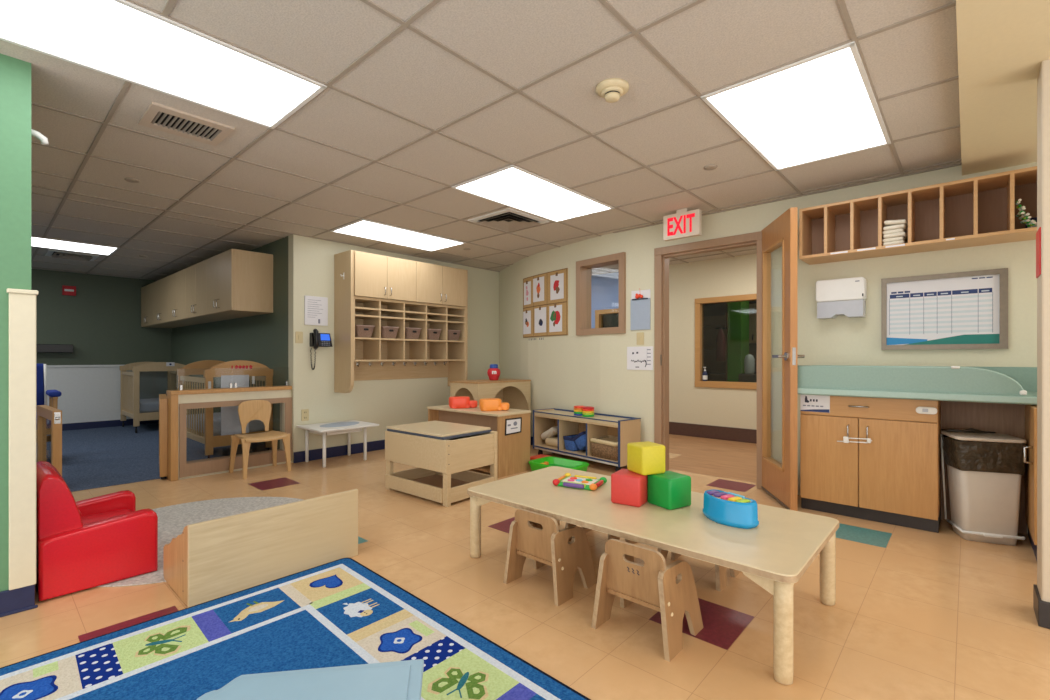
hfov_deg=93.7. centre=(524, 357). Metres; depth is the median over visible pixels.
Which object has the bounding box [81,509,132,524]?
seat cushion
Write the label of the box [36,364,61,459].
glider chair
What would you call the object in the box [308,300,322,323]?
print
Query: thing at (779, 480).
door
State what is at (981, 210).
cubby shelf
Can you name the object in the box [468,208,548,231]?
ceiling vent
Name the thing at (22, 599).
baseboard
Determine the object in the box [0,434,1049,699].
floor
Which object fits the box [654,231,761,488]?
door frame
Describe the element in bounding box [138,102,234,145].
ceiling vent
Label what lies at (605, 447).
wicker basket
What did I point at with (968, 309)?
framed board
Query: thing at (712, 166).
sprinkler cover
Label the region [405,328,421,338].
basket
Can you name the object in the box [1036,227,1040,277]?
marker
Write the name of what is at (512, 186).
recessed light
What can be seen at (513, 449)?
base cabinet
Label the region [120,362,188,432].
crib
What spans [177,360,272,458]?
crib
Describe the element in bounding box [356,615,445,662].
flower
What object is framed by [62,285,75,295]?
fire alarm
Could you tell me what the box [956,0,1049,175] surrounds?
ceiling
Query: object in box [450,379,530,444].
base cabinet
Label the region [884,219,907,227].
folded cloth
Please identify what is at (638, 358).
sheet
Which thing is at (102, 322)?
wall
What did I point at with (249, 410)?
bentwood chair
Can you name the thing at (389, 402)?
wall
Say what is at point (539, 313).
painting
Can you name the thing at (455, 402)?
toy car
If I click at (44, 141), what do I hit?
wall bracket
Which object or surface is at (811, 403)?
sign
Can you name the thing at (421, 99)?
ceiling
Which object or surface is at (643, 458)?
foam block
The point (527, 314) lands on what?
painting
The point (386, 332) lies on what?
basket
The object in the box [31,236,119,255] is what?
recessed light
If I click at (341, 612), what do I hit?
patterned rug
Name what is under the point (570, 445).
fabric bin
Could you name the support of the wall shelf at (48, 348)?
attached to the wall at (102, 322)
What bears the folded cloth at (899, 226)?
on the folded cloth at (901, 229)
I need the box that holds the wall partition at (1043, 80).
[1037,59,1049,601]
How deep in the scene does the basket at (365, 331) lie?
5.13 m
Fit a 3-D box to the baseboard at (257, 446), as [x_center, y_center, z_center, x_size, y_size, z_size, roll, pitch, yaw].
[-5.349,0.998,5.156,4.450,0.105,3.702,0,0,42]
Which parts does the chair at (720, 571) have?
panel, panel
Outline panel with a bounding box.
[941,401,1026,533]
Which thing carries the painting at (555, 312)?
attached to the bulletin board at (547, 302)
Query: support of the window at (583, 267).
in the wall at (566, 372)
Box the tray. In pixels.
[528,456,588,470]
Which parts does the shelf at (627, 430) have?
panel, rail, panel, panel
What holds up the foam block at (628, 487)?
on the table at (775, 554)
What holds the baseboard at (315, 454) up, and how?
attached to the wall at (389, 402)
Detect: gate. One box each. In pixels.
[37,405,61,475]
[159,394,167,478]
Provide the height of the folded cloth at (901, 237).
0.025 m
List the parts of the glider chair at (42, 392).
backrest, arm frame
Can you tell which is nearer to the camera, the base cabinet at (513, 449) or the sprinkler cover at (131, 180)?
the sprinkler cover at (131, 180)
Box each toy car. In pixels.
[449,396,477,408]
[479,398,508,410]
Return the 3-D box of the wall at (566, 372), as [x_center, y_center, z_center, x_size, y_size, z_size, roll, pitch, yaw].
[1.669,-0.094,4.438,0.634,2.288,6.664,0,0,-41]
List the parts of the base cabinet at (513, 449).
panel, panel, panel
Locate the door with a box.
[761,207,804,510]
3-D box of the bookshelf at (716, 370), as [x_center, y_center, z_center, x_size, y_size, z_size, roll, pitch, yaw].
[3.065,0.150,8.781,1.240,1.800,0.550,0,0,42]
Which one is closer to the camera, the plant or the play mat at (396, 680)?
the play mat at (396, 680)
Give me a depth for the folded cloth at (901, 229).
3.16 m
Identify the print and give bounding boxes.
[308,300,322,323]
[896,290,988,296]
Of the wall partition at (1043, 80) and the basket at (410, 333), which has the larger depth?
the basket at (410, 333)
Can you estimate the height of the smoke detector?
0.061 m
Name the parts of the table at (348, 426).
leg, leg, leg, leg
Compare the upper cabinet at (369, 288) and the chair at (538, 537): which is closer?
the chair at (538, 537)
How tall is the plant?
0.172 m
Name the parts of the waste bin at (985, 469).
lift rod, lid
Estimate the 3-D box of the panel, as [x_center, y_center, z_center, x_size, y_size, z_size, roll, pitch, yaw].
[2.852,0.650,3.070,0.391,0.800,0.019,0,0,42]
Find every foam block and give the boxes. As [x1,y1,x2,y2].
[611,469,647,506]
[627,441,664,474]
[647,471,690,509]
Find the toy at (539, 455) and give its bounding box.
[530,454,548,459]
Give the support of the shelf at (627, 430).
on the floor at (916, 614)
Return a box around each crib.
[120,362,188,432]
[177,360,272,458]
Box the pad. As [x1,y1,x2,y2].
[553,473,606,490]
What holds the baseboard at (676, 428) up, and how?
attached to the wall at (737, 275)
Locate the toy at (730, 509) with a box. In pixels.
[703,489,758,528]
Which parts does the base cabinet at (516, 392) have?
panel, panel, panel, panel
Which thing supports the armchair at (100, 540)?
on the round rug at (172, 520)
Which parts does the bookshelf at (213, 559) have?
panel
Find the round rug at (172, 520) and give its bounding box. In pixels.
[96,497,302,586]
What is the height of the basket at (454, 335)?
0.128 m
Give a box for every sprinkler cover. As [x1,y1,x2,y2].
[124,178,139,182]
[704,164,716,169]
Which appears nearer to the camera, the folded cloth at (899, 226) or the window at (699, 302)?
the folded cloth at (899, 226)
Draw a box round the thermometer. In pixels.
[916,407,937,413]
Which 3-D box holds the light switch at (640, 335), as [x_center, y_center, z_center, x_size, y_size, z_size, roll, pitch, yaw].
[1.091,-0.182,4.662,0.075,0.118,0.013,0,0,42]
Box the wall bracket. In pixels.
[31,129,48,144]
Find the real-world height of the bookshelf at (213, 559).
0.350 m
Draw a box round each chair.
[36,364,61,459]
[229,400,290,478]
[503,509,596,605]
[565,522,636,543]
[591,539,703,661]
[658,548,741,590]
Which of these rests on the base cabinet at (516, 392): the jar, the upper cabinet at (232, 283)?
the jar
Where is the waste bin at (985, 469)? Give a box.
[940,428,1026,545]
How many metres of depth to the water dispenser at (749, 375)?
7.11 m
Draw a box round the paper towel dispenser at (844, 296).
[816,277,866,318]
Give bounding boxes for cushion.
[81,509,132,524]
[541,426,557,439]
[545,436,557,446]
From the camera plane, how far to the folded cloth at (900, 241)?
3.15 m
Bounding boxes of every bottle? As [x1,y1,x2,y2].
[702,367,707,380]
[744,354,754,373]
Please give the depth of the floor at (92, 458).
5.26 m
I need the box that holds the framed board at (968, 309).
[881,268,1007,349]
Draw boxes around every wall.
[0,53,30,591]
[31,269,170,364]
[167,234,498,480]
[171,236,287,447]
[499,162,1036,532]
[591,253,756,429]
[603,300,756,372]
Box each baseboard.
[0,584,37,616]
[62,419,279,451]
[293,440,384,462]
[669,422,756,443]
[1033,584,1049,628]
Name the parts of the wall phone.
phone cord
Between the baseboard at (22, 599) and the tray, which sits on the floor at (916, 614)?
the tray
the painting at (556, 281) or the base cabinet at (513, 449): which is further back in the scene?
the painting at (556, 281)
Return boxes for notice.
[304,295,327,325]
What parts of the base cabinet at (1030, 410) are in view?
handle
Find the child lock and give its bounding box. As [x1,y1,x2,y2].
[837,436,871,442]
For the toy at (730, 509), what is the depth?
2.02 m
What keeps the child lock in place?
attached to the base cabinet at (894, 478)
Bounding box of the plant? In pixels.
[1016,199,1036,227]
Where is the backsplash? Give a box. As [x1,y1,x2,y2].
[819,365,1036,391]
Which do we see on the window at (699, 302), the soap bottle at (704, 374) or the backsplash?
the soap bottle at (704, 374)
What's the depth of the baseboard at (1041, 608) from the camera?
1.92 m
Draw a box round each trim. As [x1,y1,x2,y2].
[7,288,37,589]
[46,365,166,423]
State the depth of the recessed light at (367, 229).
4.94 m
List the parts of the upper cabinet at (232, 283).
cupboard door, cupboard door, cupboard door, cupboard door, cupboard door, cupboard door, cupboard door, cupboard door, cupboard door, cupboard door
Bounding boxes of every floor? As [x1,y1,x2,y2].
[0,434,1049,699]
[36,423,258,491]
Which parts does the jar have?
lid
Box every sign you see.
[663,208,701,240]
[800,394,829,412]
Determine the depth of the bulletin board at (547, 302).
5.64 m
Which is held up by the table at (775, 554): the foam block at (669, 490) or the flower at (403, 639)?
the foam block at (669, 490)
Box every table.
[296,420,378,466]
[385,421,497,506]
[467,466,838,684]
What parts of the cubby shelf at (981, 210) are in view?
panel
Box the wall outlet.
[301,409,308,420]
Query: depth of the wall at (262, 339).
5.58 m
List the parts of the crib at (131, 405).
rail, panel, mattress, rail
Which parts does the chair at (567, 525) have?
panel, panel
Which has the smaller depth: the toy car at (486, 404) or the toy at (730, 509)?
the toy at (730, 509)
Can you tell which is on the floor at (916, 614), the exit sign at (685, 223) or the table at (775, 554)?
the table at (775, 554)
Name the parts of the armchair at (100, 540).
backrest, armrest, armrest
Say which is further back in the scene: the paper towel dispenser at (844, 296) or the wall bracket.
the paper towel dispenser at (844, 296)
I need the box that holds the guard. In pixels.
[179,367,288,389]
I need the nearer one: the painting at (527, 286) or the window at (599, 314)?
the painting at (527, 286)
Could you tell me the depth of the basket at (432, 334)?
5.80 m
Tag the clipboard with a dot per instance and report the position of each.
(640, 299)
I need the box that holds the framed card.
[505,417,521,435]
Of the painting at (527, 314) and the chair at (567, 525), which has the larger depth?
the painting at (527, 314)
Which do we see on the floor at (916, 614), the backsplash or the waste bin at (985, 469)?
the waste bin at (985, 469)
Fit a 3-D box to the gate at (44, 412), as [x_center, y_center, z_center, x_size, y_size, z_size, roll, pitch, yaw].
[-3.949,0.730,4.082,0.766,0.629,0.054,0,0,39]
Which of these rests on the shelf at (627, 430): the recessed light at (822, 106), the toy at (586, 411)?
the toy at (586, 411)
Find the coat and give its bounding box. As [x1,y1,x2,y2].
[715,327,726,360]
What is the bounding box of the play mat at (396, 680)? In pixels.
[197,659,423,699]
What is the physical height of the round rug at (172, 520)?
0.006 m
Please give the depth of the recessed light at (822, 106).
2.43 m
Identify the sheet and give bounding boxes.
[627,346,652,369]
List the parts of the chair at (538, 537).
panel, seat, backrest, panel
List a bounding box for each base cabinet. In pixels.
[427,405,530,477]
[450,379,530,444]
[800,396,940,532]
[1023,404,1036,559]
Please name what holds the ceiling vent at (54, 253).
in the ceiling at (421, 99)
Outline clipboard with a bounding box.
[631,289,649,329]
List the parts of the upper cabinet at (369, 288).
panel, cupboard door, hook rail, cupboard door, cupboard door, cupboard door, panel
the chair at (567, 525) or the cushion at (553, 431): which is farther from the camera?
the cushion at (553, 431)
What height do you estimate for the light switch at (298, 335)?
0.118 m
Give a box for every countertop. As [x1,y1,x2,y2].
[798,365,1036,404]
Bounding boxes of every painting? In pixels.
[523,310,530,333]
[524,281,530,304]
[533,276,543,301]
[534,307,545,332]
[549,304,561,331]
[550,272,563,299]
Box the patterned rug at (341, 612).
[0,558,590,699]
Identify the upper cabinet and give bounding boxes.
[141,249,272,327]
[334,250,467,392]
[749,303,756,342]
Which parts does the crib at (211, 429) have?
rail, panel, mattress, rail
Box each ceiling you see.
[0,0,961,280]
[591,245,756,275]
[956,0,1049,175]
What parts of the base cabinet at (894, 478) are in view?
door, handle, drawer, door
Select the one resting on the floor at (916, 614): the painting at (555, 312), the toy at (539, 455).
the toy at (539, 455)
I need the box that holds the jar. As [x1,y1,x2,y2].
[487,364,500,379]
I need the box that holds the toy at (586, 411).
[574,406,593,416]
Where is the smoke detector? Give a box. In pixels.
[596,78,628,102]
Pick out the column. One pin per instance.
(737, 312)
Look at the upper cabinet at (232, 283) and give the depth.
5.42 m
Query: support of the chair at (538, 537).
on the floor at (916, 614)
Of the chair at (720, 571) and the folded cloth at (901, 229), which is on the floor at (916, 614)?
the chair at (720, 571)
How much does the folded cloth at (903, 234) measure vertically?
0.025 m
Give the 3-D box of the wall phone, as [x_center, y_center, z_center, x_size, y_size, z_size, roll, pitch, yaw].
[-2.090,-0.086,5.062,0.117,0.419,0.219,0,0,42]
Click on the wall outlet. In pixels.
(304, 412)
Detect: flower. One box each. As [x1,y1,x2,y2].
[0,655,81,699]
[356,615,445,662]
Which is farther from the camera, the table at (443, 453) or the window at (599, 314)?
the window at (599, 314)
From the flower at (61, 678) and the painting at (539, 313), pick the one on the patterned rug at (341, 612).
the flower at (61, 678)
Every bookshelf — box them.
[163,489,357,607]
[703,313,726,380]
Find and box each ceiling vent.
[45,249,98,260]
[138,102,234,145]
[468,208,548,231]
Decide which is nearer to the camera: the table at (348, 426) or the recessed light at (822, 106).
the recessed light at (822, 106)
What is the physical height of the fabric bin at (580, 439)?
0.195 m
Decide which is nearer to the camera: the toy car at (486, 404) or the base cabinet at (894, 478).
the base cabinet at (894, 478)
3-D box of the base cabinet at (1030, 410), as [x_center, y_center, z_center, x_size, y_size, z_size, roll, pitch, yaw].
[2.958,0.651,2.571,0.526,0.798,0.580,0,0,42]
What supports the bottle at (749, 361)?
on the water dispenser at (749, 375)
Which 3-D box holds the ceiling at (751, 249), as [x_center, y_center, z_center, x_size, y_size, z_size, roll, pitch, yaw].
[1.575,-1.301,5.782,6.600,0.058,2.100,0,0,42]
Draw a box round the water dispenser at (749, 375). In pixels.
[739,354,756,381]
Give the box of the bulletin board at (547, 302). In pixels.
[523,268,567,337]
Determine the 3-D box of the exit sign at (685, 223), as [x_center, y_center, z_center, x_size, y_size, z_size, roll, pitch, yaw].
[1.310,-1.119,4.107,0.315,0.239,0.052,0,0,42]
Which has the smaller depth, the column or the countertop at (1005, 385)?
the countertop at (1005, 385)
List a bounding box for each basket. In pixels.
[355,325,374,337]
[381,326,398,338]
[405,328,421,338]
[427,329,441,339]
[448,330,460,340]
[590,435,617,460]
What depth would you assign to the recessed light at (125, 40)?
1.99 m
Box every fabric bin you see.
[563,434,579,450]
[573,431,585,449]
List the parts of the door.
handle, latch plate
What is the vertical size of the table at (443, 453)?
0.503 m
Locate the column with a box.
[727,301,748,381]
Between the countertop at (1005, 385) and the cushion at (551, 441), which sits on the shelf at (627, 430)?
the cushion at (551, 441)
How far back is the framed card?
4.43 m
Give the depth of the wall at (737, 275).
6.56 m
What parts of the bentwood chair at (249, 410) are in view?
leg, leg, backrest, seat, leg, leg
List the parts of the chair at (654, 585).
panel, seat, backrest, panel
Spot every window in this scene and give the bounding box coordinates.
[576,252,625,335]
[595,308,618,327]
[695,294,756,388]
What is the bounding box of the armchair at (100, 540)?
[36,461,157,600]
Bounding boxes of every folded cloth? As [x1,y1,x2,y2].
[882,228,903,235]
[882,236,905,242]
[883,224,906,231]
[883,232,907,239]
[883,240,904,245]
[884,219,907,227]
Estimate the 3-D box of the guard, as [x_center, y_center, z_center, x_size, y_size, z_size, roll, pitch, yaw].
[-2.702,0.189,4.620,0.024,0.188,0.948,0,0,42]
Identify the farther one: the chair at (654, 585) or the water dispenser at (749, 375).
the water dispenser at (749, 375)
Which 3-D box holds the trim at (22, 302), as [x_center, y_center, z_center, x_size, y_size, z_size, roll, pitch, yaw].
[-2.301,0.334,2.237,0.616,1.233,0.092,0,0,42]
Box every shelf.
[36,344,72,352]
[533,408,640,471]
[799,166,1036,264]
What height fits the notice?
0.297 m
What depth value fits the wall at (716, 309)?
8.91 m
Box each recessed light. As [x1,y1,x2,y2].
[0,0,326,128]
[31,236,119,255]
[330,219,466,251]
[451,165,614,221]
[701,41,890,170]
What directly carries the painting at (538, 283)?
attached to the bulletin board at (547, 302)
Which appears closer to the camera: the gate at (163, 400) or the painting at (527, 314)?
the gate at (163, 400)
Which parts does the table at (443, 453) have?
leg, panel, lid, shelf rail, leg, panel, panel, leg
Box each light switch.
[295,331,302,342]
[637,332,643,344]
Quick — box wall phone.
[310,329,332,369]

